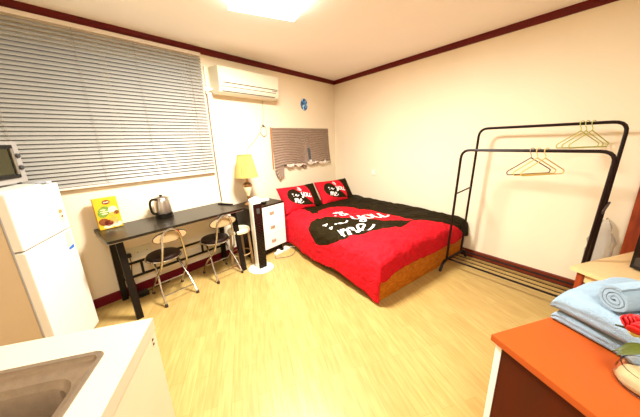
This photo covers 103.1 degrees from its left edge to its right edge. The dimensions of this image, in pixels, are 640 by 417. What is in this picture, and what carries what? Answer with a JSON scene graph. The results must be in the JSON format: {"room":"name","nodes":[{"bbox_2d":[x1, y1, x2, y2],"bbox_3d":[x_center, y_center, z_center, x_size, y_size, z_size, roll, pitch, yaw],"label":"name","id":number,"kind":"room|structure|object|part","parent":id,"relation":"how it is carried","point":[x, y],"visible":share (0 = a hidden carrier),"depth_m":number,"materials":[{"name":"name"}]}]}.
{"room":"studio apartment","nodes":[
{"label":"studio apartment","id":0,"kind":"room"},
{"bbox_2d":[0,13,335,299],"bbox_3d":[-1.110,-0.627,3.327,0.121,2.457,4.420,10,19,39],"label":"wall","id":1,"kind":"structure","parent":0,"point":[236,122],"depth_m":3.07,"materials":[{"name":"beige paint"}]},
{"bbox_2d":[0,28,196,178],"bbox_3d":[-1.887,-0.872,2.326,0.050,1.060,1.420,10,19,39],"label":"window","id":2,"kind":"structure","parent":1,"relation":"in","point":[0,28],"depth_m":2.16,"materials":[{"name":"glass"}]},
{"bbox_3d":[-2.106,-0.796,2.072,0.006,0.970,0.642,11,19,39],"label":"pane","id":3,"kind":"part","parent":2,"relation":"part of","materials":[{"name":"clear glass"}]},
{"bbox_2d":[0,6,215,190],"bbox_3d":[-1.807,-0.866,2.269,0.043,1.272,1.675,10,19,39],"label":"blind","id":4,"kind":"object","parent":2,"relation":"attached to","point":[83,138],"visible":0.98,"depth_m":2.17,"materials":[{"name":"white plastic"}]},
{"bbox_3d":[-1.911,-0.811,2.121,0.003,1.230,0.003,10,19,39],"label":"ladder cord","id":5,"kind":"part","parent":4,"relation":"part of","materials":[{"name":"white fabric"}]},
{"bbox_3d":[-1.828,-1.464,2.109,0.040,0.032,1.675,10,19,39],"label":"head rail","id":6,"kind":"part","parent":4,"relation":"part of","materials":[{"name":"white metal"}]},
{"bbox_3d":[-1.786,-0.261,2.431,0.024,0.018,1.675,10,19,39],"label":"rail","id":7,"kind":"part","parent":4,"relation":"part of","materials":[{"name":"white metal"}]},
{"bbox_3d":[-1.648,-0.901,2.423,0.003,1.230,0.003,11,19,39],"label":"ladder cord","id":8,"kind":"part","parent":4,"relation":"part of","materials":[{"name":"white fabric"}]},
{"bbox_3d":[-1.341,-1.006,2.776,0.003,1.230,0.003,11,19,39],"label":"ladder cord","id":9,"kind":"part","parent":4,"relation":"part of","materials":[{"name":"white fabric"}]},
{"bbox_3d":[-1.665,-0.947,2.578,0.006,0.970,0.642,10,19,39],"label":"pane","id":10,"kind":"part","parent":2,"relation":"part of","materials":[{"name":"clear glass"}]},
{"bbox_2d":[126,243,151,259],"bbox_3d":[-1.841,0.441,2.563,0.016,0.110,0.250,11,19,39],"label":"outlet panel","id":11,"kind":"object","parent":1,"relation":"attached to","point":[142,250],"visible":0.62,"depth_m":2.57,"materials":[{"name":"white plastic"}]},
{"bbox_2d":[127,253,139,290],"bbox_3d":[-1.855,0.654,2.529,0.064,0.429,0.043,10,19,39],"label":"power cord","id":12,"kind":"object","parent":11,"relation":"attached to","point":[129,255],"visible":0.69,"depth_m":2.49,"materials":[{"name":"black plastic"}]},
{"bbox_2d":[93,247,237,308],"bbox_3d":[-1.024,0.526,3.589,0.014,0.090,4.210,10,19,39],"label":"baseboard","id":13,"kind":"structure","parent":1,"relation":"attached to","point":[107,299],"depth_m":2.77,"materials":[{"name":"red wood"}]},
{"bbox_2d":[0,0,333,84],"bbox_3d":[-1.093,-1.773,2.971,0.030,0.062,4.220,11,19,39],"label":"trim","id":14,"kind":"structure","parent":1,"relation":"attached to","point":[12,4],"depth_m":2.34,"materials":[{"name":"brown wood"}]},
{"bbox_2d":[202,65,221,200],"bbox_3d":[-1.230,-0.834,2.987,0.060,1.520,0.079,11,19,39],"label":"pipe","id":15,"kind":"object","parent":1,"relation":"attached to","point":[203,66],"visible":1,"depth_m":2.90,"materials":[{"name":"white plastic"}]},
{"bbox_2d":[208,65,278,100],"bbox_3d":[-0.898,-1.516,3.122,0.209,0.285,0.850,10,19,39],"label":"air conditioner","id":16,"kind":"object","parent":1,"relation":"attached to","point":[226,81],"visible":1,"depth_m":2.98,"materials":[{"name":"white plastic"}]},
{"bbox_3d":[-0.817,-1.552,3.058,0.008,0.153,0.816,10,19,39],"label":"panel","id":17,"kind":"part","parent":16,"relation":"part of","materials":[{"name":"white plastic"}]},
{"bbox_2d":[246,101,266,153],"bbox_3d":[-0.864,-0.988,3.429,0.022,0.885,0.384,11,19,39],"label":"hanging cord","id":18,"kind":"object","parent":16,"relation":"hanging from","point":[262,101],"visible":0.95,"depth_m":3.47,"materials":[{"name":"white plastic"}]},
{"bbox_2d":[284,148,310,165],"bbox_3d":[-0.336,-0.994,4.202,0.050,0.500,1.140,10,19,39],"label":"window","id":19,"kind":"structure","parent":1,"relation":"in","point":[308,149],"depth_m":4.39,"materials":[{"name":"plastic"}]},
{"bbox_2d":[269,127,330,178],"bbox_3d":[-0.232,-0.930,4.167,0.073,0.753,1.365,11,20,39],"label":"pleated shade","id":20,"kind":"object","parent":1,"relation":"attached to","point":[290,145],"visible":1,"depth_m":4.04,"materials":[{"name":"brown fabric"}]},
{"bbox_2d":[301,99,306,110],"bbox_3d":[-0.253,-1.654,4.045,0.003,0.180,0.156,10,19,39],"label":"sticker","id":21,"kind":"object","parent":1,"relation":"attached to","point":[303,101],"visible":1,"depth_m":4.04,"materials":[{"name":"blue paper"}]},
{"bbox_2d":[15,0,585,80],"bbox_3d":[0.238,-1.502,1.522,5.476,0.080,6.185,-6,16,-15],"label":"ceiling","id":22,"kind":"structure","parent":0,"point":[333,40],"depth_m":2.29,"materials":[{"name":"paint"}]},
{"bbox_2d":[227,0,311,21],"bbox_3d":[-0.330,-1.470,1.746,0.520,0.060,0.520,-9,17,-25],"label":"ceiling light","id":23,"kind":"object","parent":22,"relation":"attached to","point":[289,10],"visible":1,"depth_m":1.85,"materials":[{"name":"white plastic"}]},
{"bbox_2d":[94,242,569,416],"bbox_3d":[0.321,0.947,2.181,5.476,0.080,6.185,-6,16,-15],"label":"floor","id":24,"kind":"structure","parent":0,"point":[297,338],"depth_m":1.95,"materials":[{"name":"brown wood"}]},
{"bbox_2d":[0,181,98,345],"bbox_3d":[-2.011,0.480,1.674,0.502,1.237,0.487,-7,16,-19],"label":"refrigerator","id":25,"kind":"object","parent":24,"relation":"on","point":[45,292],"visible":0.83,"depth_m":1.58,"materials":[{"name":"white metal"}]},
{"bbox_2d":[0,141,27,185],"bbox_3d":[-2.135,-0.257,1.541,0.320,0.285,0.440,-7,16,-19],"label":"microwave","id":26,"kind":"object","parent":25,"relation":"on","point":[12,170],"visible":1,"depth_m":1.67,"materials":[{"name":"white plastic"}]},
{"bbox_3d":[-1.998,-0.277,1.557,0.012,0.217,0.360,-7,16,-19],"label":"door","id":27,"kind":"part","parent":26,"relation":"part of","materials":[{"name":"black glass"}]},
{"bbox_3d":[-2.031,-0.313,1.687,0.018,0.170,0.016,-7,16,-19],"label":"door handle","id":28,"kind":"part","parent":26,"relation":"part of","materials":[{"name":"metal"}]},
{"bbox_3d":[-1.815,0.034,1.634,0.050,0.336,0.487,-7,16,-19],"label":"freezer door","id":29,"kind":"part","parent":25,"relation":"part of","materials":[{"name":"white metal"}]},
{"bbox_3d":[-1.796,0.603,1.787,0.050,0.827,0.487,-7,16,-19],"label":"fridge door","id":30,"kind":"part","parent":25,"relation":"part of","materials":[{"name":"white metal"}]},
{"bbox_2d":[0,318,174,416],"bbox_3d":[-0.808,1.037,0.194,0.896,0.850,1.547,-6,16,-15],"label":"countertop","id":31,"kind":"structure","parent":24,"relation":"on","point":[129,380],"depth_m":0.78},
{"bbox_2d":[0,351,103,416],"bbox_3d":[-0.857,0.624,0.491,0.580,0.208,0.526,-6,16,-15],"label":"sink","id":32,"kind":"object","parent":31,"relation":"in","point":[49,388],"visible":0.98,"depth_m":0.71,"materials":[{"name":"metal"}]},
{"bbox_3d":[-0.389,1.014,0.315,0.020,0.804,1.533,-6,16,-15],"label":"panel","id":33,"kind":"part","parent":31,"relation":"part of","materials":[{"name":"beige wood"}]},
{"bbox_2d":[137,281,169,297],"bbox_3d":[-1.733,0.830,2.633,0.092,0.045,0.378,8,18,33],"label":"power adapter","id":34,"kind":"object","parent":24,"relation":"on","point":[143,292],"visible":0.66,"depth_m":2.55,"materials":[{"name":"black plastic"}]},
{"bbox_2d":[94,202,246,319],"bbox_3d":[-1.420,0.452,2.641,0.512,0.750,1.217,10,19,39],"label":"desk","id":35,"kind":"object","parent":24,"relation":"on","point":[114,237],"visible":0.83,"depth_m":2.40,"materials":[{"name":"black laminate"}]},
{"bbox_2d":[90,196,122,230],"bbox_3d":[-1.894,0.038,2.263,0.075,0.279,0.168,9,19,36],"label":"snack box","id":36,"kind":"object","parent":35,"relation":"on","point":[106,209],"visible":1,"depth_m":2.24,"materials":[{"name":"yellow cardboard"}]},
{"bbox_2d":[97,206,108,217],"bbox_3d":[-1.893,0.031,2.223,0.002,0.101,0.091,3,15,38],"label":"print","id":37,"kind":"object","parent":36,"relation":"on","point":[99,214],"depth_m":2.22},
{"bbox_2d":[99,219,108,225],"bbox_3d":[-1.894,0.120,2.227,0.001,0.064,0.072,4,15,37],"label":"print","id":38,"kind":"object","parent":36,"relation":"attached to","point":[102,222],"depth_m":2.22},
{"bbox_2d":[108,206,116,212],"bbox_3d":[-1.853,0.011,2.272,0.001,0.072,0.068,4,15,37],"label":"print","id":39,"kind":"object","parent":36,"relation":"on","point":[112,208],"depth_m":2.27},
{"bbox_2d":[110,216,118,223],"bbox_3d":[-1.848,0.105,2.285,0.001,0.072,0.064,4,15,37],"label":"print","id":40,"kind":"object","parent":36,"relation":"on","point":[114,218],"depth_m":2.28},
{"bbox_2d":[113,221,121,225],"bbox_3d":[-1.835,0.134,2.304,0.001,0.048,0.068,3,15,38],"label":"print","id":41,"kind":"object","parent":36,"relation":"attached to","point":[119,223],"depth_m":2.31},
{"bbox_3d":[-1.901,0.550,2.389,0.100,0.722,0.050,10,19,39],"label":"leg","id":42,"kind":"part","parent":35,"relation":"part of","materials":[{"name":"black paint"}]},
{"bbox_3d":[-1.623,0.602,2.162,0.135,0.722,0.050,10,19,39],"label":"leg","id":43,"kind":"part","parent":35,"relation":"part of","materials":[{"name":"black paint"}]},
{"bbox_2d":[148,195,173,218],"bbox_3d":[-1.577,-0.023,2.535,0.164,0.231,0.195,-6,16,-14],"label":"electric kettle","id":44,"kind":"object","parent":35,"relation":"on","point":[162,207],"visible":1,"depth_m":2.50,"materials":[{"name":"silver metal"}]},
{"bbox_3d":[-1.614,-0.012,2.461,0.018,0.169,0.082,4,16,20],"label":"handle","id":45,"kind":"part","parent":44,"relation":"part of","materials":[{"name":"black plastic"}]},
{"bbox_3d":[-1.584,-0.115,2.526,0.114,0.018,0.114,4,16,20],"label":"lid","id":46,"kind":"part","parent":44,"relation":"part of","materials":[{"name":"metal"}]},
{"bbox_3d":[-1.560,0.509,2.801,0.030,0.165,1.010,10,19,39],"label":"rail","id":47,"kind":"part","parent":35,"relation":"part of","materials":[{"name":"black paint"}]},
{"bbox_3d":[-1.222,0.318,3.169,0.100,0.722,0.050,10,19,39],"label":"leg","id":48,"kind":"part","parent":35,"relation":"part of","materials":[{"name":"black paint"}]},
{"bbox_3d":[-0.944,0.369,2.942,0.135,0.722,0.050,10,19,39],"label":"leg","id":49,"kind":"part","parent":35,"relation":"part of","materials":[{"name":"black paint"}]},
{"bbox_2d":[144,228,198,307],"bbox_3d":[-1.480,0.508,2.464,0.394,0.737,0.350,10,19,39],"label":"folding chair","id":50,"kind":"object","parent":24,"relation":"on","point":[162,255],"visible":1,"depth_m":2.37,"materials":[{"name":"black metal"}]},
{"bbox_3d":[-1.526,0.687,2.412,0.025,0.408,0.308,-14,19,-38],"label":"leg","id":51,"kind":"part","parent":50,"relation":"part of","materials":[{"name":"silver metal"}]},
{"bbox_3d":[-1.504,0.442,2.439,0.288,0.049,0.288,10,19,39],"label":"seat","id":52,"kind":"part","parent":50,"relation":"part of","materials":[{"name":"black leather"}]},
{"bbox_3d":[-1.357,0.252,2.297,0.024,0.096,0.280,10,19,39],"label":"backrest","id":53,"kind":"part","parent":50,"relation":"part of","materials":[{"name":"brown wood"}]},
{"bbox_3d":[-1.467,0.501,2.473,0.388,0.729,0.303,10,19,39],"label":"frame","id":54,"kind":"part","parent":50,"relation":"part of","materials":[{"name":"silver metal"}]},
{"bbox_3d":[-1.368,0.633,2.594,0.308,0.408,0.025,7,17,29],"label":"leg","id":55,"kind":"part","parent":50,"relation":"part of","materials":[{"name":"silver metal"}]},
{"bbox_2d":[200,215,243,283],"bbox_3d":[-1.139,0.397,2.833,0.394,0.737,0.350,11,20,40],"label":"folding chair","id":56,"kind":"object","parent":24,"relation":"on","point":[216,238],"visible":1,"depth_m":2.73,"materials":[{"name":"silver metal"}]},
{"bbox_3d":[-1.188,0.576,2.783,0.025,0.408,0.308,-13,19,-37],"label":"leg","id":57,"kind":"part","parent":56,"relation":"part of","materials":[{"name":"silver metal"}]},
{"bbox_3d":[-1.163,0.331,2.810,0.288,0.049,0.288,11,20,40],"label":"seat","id":58,"kind":"part","parent":56,"relation":"part of","materials":[{"name":"black leather"}]},
{"bbox_3d":[-1.126,0.390,2.842,0.388,0.729,0.303,11,20,40],"label":"frame","id":59,"kind":"part","parent":56,"relation":"part of","materials":[{"name":"silver metal"}]},
{"bbox_3d":[-1.020,0.142,2.663,0.024,0.096,0.280,11,20,40],"label":"backrest","id":60,"kind":"part","parent":56,"relation":"part of","materials":[{"name":"brown wood"}]},
{"bbox_3d":[-1.025,0.523,2.960,0.308,0.408,0.025,7,18,31],"label":"leg","id":61,"kind":"part","parent":56,"relation":"part of","materials":[{"name":"silver metal"}]},
{"bbox_2d":[227,225,254,267],"bbox_3d":[-0.960,0.461,3.086,0.260,0.473,0.260,10,19,39],"label":"stool","id":62,"kind":"object","parent":24,"relation":"on","point":[243,229],"visible":0.71,"depth_m":3.06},
{"bbox_3d":[-1.076,0.491,3.082,0.048,0.425,0.032,-1,15,4],"label":"leg","id":63,"kind":"part","parent":62,"relation":"part of","materials":[{"name":"brown wood"}]},
{"bbox_3d":[-0.967,0.256,3.031,0.260,0.047,0.260,10,19,39],"label":"seat","id":64,"kind":"part","parent":62,"relation":"part of","materials":[{"name":"beige wood"}]},
{"bbox_3d":[-0.969,0.454,3.205,0.032,0.425,0.048,-5,15,-13],"label":"leg","id":65,"kind":"part","parent":62,"relation":"part of","materials":[{"name":"brown wood"}]},
{"bbox_3d":[-0.844,0.477,3.103,0.048,0.425,0.032,-1,15,4],"label":"leg","id":66,"kind":"part","parent":62,"relation":"part of","materials":[{"name":"brown wood"}]},
{"bbox_2d":[234,197,285,258],"bbox_3d":[-0.794,0.256,3.424,0.415,0.682,0.530,10,19,39],"label":"base cabinet","id":67,"kind":"object","parent":24,"relation":"on","point":[273,211],"visible":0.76,"depth_m":3.30,"materials":[{"name":"white laminate"},{"name":"black laminate"},{"name":"dark metal knobs"}]},
{"bbox_2d":[234,154,257,205],"bbox_3d":[-0.917,-0.355,3.186,0.291,0.627,0.291,10,19,39],"label":"table lamp","id":68,"kind":"object","parent":67,"relation":"on","point":[245,168],"visible":0.93,"depth_m":3.06,"materials":[{"name":"yellow fabric"}]},
{"bbox_3d":[-0.923,-0.525,3.140,0.285,0.270,0.285,10,19,39],"label":"lamp shade","id":69,"kind":"part","parent":68,"relation":"part of","materials":[{"name":"yellow fabric"}]},
{"bbox_3d":[-0.810,-0.065,3.343,0.400,0.021,0.530,10,19,39],"label":"panel","id":70,"kind":"part","parent":67,"relation":"part of","materials":[{"name":"brown laminate"}]},
{"bbox_3d":[-0.658,0.065,3.249,0.017,0.185,0.516,11,19,39],"label":"drawer","id":71,"kind":"part","parent":67,"relation":"part of","materials":[{"name":"white wood"}]},
{"bbox_3d":[-0.652,0.248,3.298,0.017,0.185,0.516,11,19,39],"label":"drawer","id":72,"kind":"part","parent":67,"relation":"part of","materials":[{"name":"white wood"}]},
{"bbox_3d":[-0.645,0.430,3.347,0.017,0.185,0.516,11,19,39],"label":"drawer","id":73,"kind":"part","parent":67,"relation":"part of","materials":[{"name":"white wood"}]},
{"bbox_2d":[248,197,273,273],"bbox_3d":[-0.715,0.296,2.919,0.294,0.860,0.294,-14,19,-39],"label":"tower fan","id":74,"kind":"object","parent":24,"relation":"on","point":[261,266],"visible":1,"depth_m":2.88,"materials":[{"name":"white plastic"}]},
{"bbox_2d":[253,203,266,267],"bbox_3d":[-0.676,0.319,2.879,0.098,0.765,0.016,-14,19,-39],"label":"grille","id":75,"kind":"object","parent":74,"relation":"attached to","point":[258,227],"depth_m":2.87,"materials":[{"name":"black plastic"}]},
{"bbox_2d":[274,246,289,255],"bbox_3d":[-0.512,0.562,3.447,0.045,0.060,0.260,9,19,36],"label":"power strip","id":76,"kind":"object","parent":24,"relation":"on","point":[281,250],"visible":1,"depth_m":3.43,"materials":[{"name":"white plastic"}]},
{"bbox_2d":[288,239,460,300],"bbox_3d":[0.543,0.321,3.515,1.510,0.420,2.035,-13,18,-35],"label":"bed","id":77,"kind":"object","parent":24,"relation":"on","point":[411,272],"visible":0.16,"depth_m":2.63,"materials":[{"name":"brown wood"}]},
{"bbox_3d":[1.145,0.584,2.751,1.510,0.270,0.025,-13,18,-35],"label":"foot panel","id":78,"kind":"part","parent":77,"relation":"part of","materials":[{"name":"brown wood"}]},
{"bbox_3d":[0.545,0.184,3.487,1.470,0.150,1.960,-13,18,-35],"label":"mattress","id":79,"kind":"object","parent":77,"relation":"on","visible":0},
{"bbox_2d":[284,195,467,303],"bbox_3d":[0.557,0.273,3.434,1.641,0.499,2.035,-13,18,-35],"label":"duvet","id":80,"kind":"object","parent":79,"relation":"on","point":[367,241],"visible":0.86,"depth_m":2.78,"materials":[{"name":"red fabric"}]},
{"bbox_2d":[276,183,321,214],"bbox_3d":[-0.291,-0.158,3.764,0.665,0.343,0.288,-14,19,-37],"label":"pillow","id":81,"kind":"object","parent":80,"relation":"on","point":[294,198],"visible":0.94,"depth_m":3.66,"materials":[{"name":"red fabric"}]},
{"bbox_2d":[313,178,353,203],"bbox_3d":[0.242,-0.284,4.167,0.661,0.343,0.282,-12,18,-33],"label":"pillow","id":82,"kind":"object","parent":80,"relation":"on","point":[334,190],"visible":0.93,"depth_m":4.06,"materials":[{"name":"red fabric"}]},
{"bbox_2d":[439,120,628,296],"bbox_3d":[1.847,0.013,2.364,0.615,1.517,1.080,-13,18,-35],"label":"clothes rack","id":83,"kind":"object","parent":24,"relation":"on","point":[603,205],"visible":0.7,"depth_m":2.17,"materials":[{"name":"black metal"}]},
{"bbox_3d":[1.749,0.662,2.463,0.020,0.020,1.025,-13,18,-35],"label":"shelf rod","id":84,"kind":"part","parent":83,"relation":"part of","materials":[{"name":"black metal"}]},
{"bbox_3d":[1.813,0.647,2.508,0.009,0.009,1.025,-13,18,-35],"label":"shelf rod","id":85,"kind":"part","parent":83,"relation":"part of","materials":[{"name":"black metal"}]},
{"bbox_3d":[1.877,0.633,2.554,0.009,0.009,1.025,-13,18,-35],"label":"shelf rod","id":86,"kind":"part","parent":83,"relation":"part of","materials":[{"name":"black metal"}]},
{"bbox_3d":[1.941,0.619,2.599,0.009,0.009,1.025,-13,18,-35],"label":"shelf rod","id":87,"kind":"part","parent":83,"relation":"part of","materials":[{"name":"black metal"}]},
{"bbox_3d":[2.013,0.602,2.651,0.020,0.020,1.025,-13,18,-35],"label":"shelf rod","id":88,"kind":"part","parent":83,"relation":"part of","materials":[{"name":"black metal"}]},
{"bbox_2d":[506,148,550,174],"bbox_3d":[1.716,-0.386,2.071,0.402,0.215,0.007,-4,15,-6],"label":"clothes hanger","id":89,"kind":"object","parent":83,"relation":"hanging from","point":[531,148],"visible":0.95,"depth_m":2.08,"materials":[{"name":"metal"}]},
{"bbox_3d":[1.701,0.082,2.268,0.055,1.195,1.078,-13,18,-35],"label":"rail frame","id":90,"kind":"part","parent":83,"relation":"part of","materials":[{"name":"black metal"}]},
{"bbox_2d":[513,148,555,175],"bbox_3d":[1.740,-0.379,2.040,0.402,0.215,0.007,-4,15,-8],"label":"clothes hanger","id":91,"kind":"object","parent":83,"relation":"hanging from","point":[537,148],"visible":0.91,"depth_m":2.05,"materials":[{"name":"gold metal"}]},
{"bbox_2d":[520,148,564,175],"bbox_3d":[1.770,-0.369,2.001,0.402,0.215,0.007,-4,15,-8],"label":"clothes hanger","id":92,"kind":"object","parent":83,"relation":"hanging from","point":[545,148],"visible":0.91,"depth_m":2.01,"materials":[{"name":"gold metal"}]},
{"bbox_2d":[556,120,598,148],"bbox_3d":[2.118,-0.605,2.069,0.402,0.215,0.008,-4,15,-6],"label":"clothes hanger","id":93,"kind":"object","parent":83,"relation":"hanging from","point":[582,120],"visible":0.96,"depth_m":2.07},
{"bbox_2d":[561,120,603,148],"bbox_3d":[2.136,-0.599,2.046,0.402,0.215,0.007,-4,15,-8],"label":"clothes hanger","id":94,"kind":"object","parent":83,"relation":"hanging from","point":[587,120],"visible":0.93,"depth_m":2.04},
{"bbox_2d":[568,120,608,148],"bbox_3d":[2.157,-0.592,2.018,0.402,0.215,0.008,-5,15,-10],"label":"clothes hanger","id":95,"kind":"object","parent":83,"relation":"hanging from","point":[593,120],"visible":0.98,"depth_m":2.02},
{"bbox_2d":[483,317,639,416],"bbox_3d":[1.108,0.900,0.558,0.767,0.800,1.094,-6,16,-15],"label":"chest","id":96,"kind":"object","parent":24,"relation":"on","point":[544,367],"visible":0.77,"depth_m":0.76,"materials":[{"name":"orange wood"}]},
{"bbox_3d":[0.963,0.686,1.013,0.747,0.183,0.020,-6,16,-15],"label":"drawer","id":97,"kind":"part","parent":96,"relation":"part of","materials":[{"name":"white wood"}]},
{"bbox_3d":[0.957,0.507,0.965,0.747,0.183,0.020,-6,16,-15],"label":"drawer","id":98,"kind":"part","parent":96,"relation":"part of","materials":[{"name":"white wood"}]},
{"bbox_3d":[0.765,0.953,0.452,0.020,0.776,1.041,-6,16,-15],"label":"panel","id":99,"kind":"part","parent":96,"relation":"part of","materials":[{"name":"brown wood"}]},
{"bbox_2d":[551,310,639,356],"bbox_3d":[1.052,0.399,0.794,0.367,0.048,0.352,-6,16,-15],"label":"folded towel","id":100,"kind":"object","parent":96,"relation":"on","point":[607,341],"visible":0.35,"depth_m":0.82,"materials":[{"name":"fabric"}]},
{"bbox_2d":[550,277,639,342],"bbox_3d":[1.039,0.336,0.779,0.372,0.083,0.350,-6,16,-15],"label":"folded towel","id":101,"kind":"object","parent":100,"relation":"on","point":[583,302],"visible":0.59,"depth_m":0.82,"materials":[{"name":"fabric"}]},
{"bbox_2d":[599,281,639,311],"bbox_3d":[1.005,0.251,0.755,0.284,0.094,0.080,-3,15,-3],"label":"rolled towel","id":102,"kind":"object","parent":101,"relation":"on","point":[618,297],"visible":1,"depth_m":0.74,"materials":[{"name":"fabric"}]},
{"bbox_2d":[612,355,639,398],"bbox_3d":[0.849,0.443,0.650,0.132,0.052,0.132,-6,16,-15],"label":"glass bowl","id":103,"kind":"object","parent":96,"relation":"on","point":[626,370],"visible":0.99,"depth_m":0.67,"materials":[{"name":"glass"}]},
{"bbox_2d":[611,314,639,355],"bbox_3d":[0.804,0.359,0.644,0.095,0.179,0.064,5,16,24],"label":"rose","id":104,"kind":"object","parent":103,"relation":"on","point":[631,322],"visible":1,"depth_m":0.64,"materials":[{"name":"red plant"}]},
{"bbox_2d":[570,252,639,287],"bbox_3d":[2.292,0.710,1.694,0.725,0.500,0.707,-6,16,-15],"label":"side table","id":105,"kind":"object","parent":24,"relation":"on","point":[618,265],"visible":0.46,"depth_m":1.82,"materials":[{"name":"beige wood"}]},
{"bbox_3d":[1.909,0.683,1.900,0.040,0.471,0.040,-6,16,-15],"label":"leg","id":106,"kind":"part","parent":105,"relation":"part of","materials":[{"name":"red wood"}]},
{"bbox_2d":[629,234,639,270],"bbox_3d":[2.249,0.325,1.501,0.140,0.345,0.540,-4,15,-7],"label":"television","id":107,"kind":"object","parent":105,"relation":"on","point":[635,262],"visible":1,"depth_m":1.75,"materials":[{"name":"black plastic"}]},
{"bbox_2d":[334,0,639,279],"bbox_3d":[1.812,-0.625,2.949,0.122,2.457,5.144,-13,18,-35],"label":"wall","id":108,"kind":"structure","parent":0,"point":[412,123],"depth_m":2.60,"materials":[{"name":"beige paint"}]},
{"bbox_2d":[334,0,618,84],"bbox_3d":[1.729,-1.763,2.578,0.031,0.062,4.994,-13,18,-35],"label":"trim","id":109,"kind":"structure","parent":108,"relation":"attached to","point":[588,4],"depth_m":2.54,"materials":[{"name":"brown wood"}]},
{"bbox_2d":[461,247,574,287],"bbox_3d":[1.429,0.413,3.700,0.013,0.090,3.690,-13,18,-35],"label":"baseboard","id":110,"kind":"structure","parent":108,"relation":"attached to","point":[464,248],"depth_m":2.72,"materials":[{"name":"brown wood"}]},
{"bbox_2d":[583,218,616,260],"bbox_3d":[2.417,0.293,2.187,0.103,0.442,0.178,-13,18,-35],"label":"plastic bag","id":111,"kind":"object","parent":108,"relation":"hanging from","point":[605,244],"visible":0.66,"depth_m":2.14,"materials":[{"name":"plastic"}]},
{"bbox_2d":[619,187,639,254],"bbox_3d":[2.756,-0.099,1.622,0.068,2.070,0.900,-13,18,-35],"label":"door","id":112,"kind":"structure","parent":108,"relation":"in","point":[631,237],"depth_m":2.03,"materials":[{"name":"red wood"}]}
]}

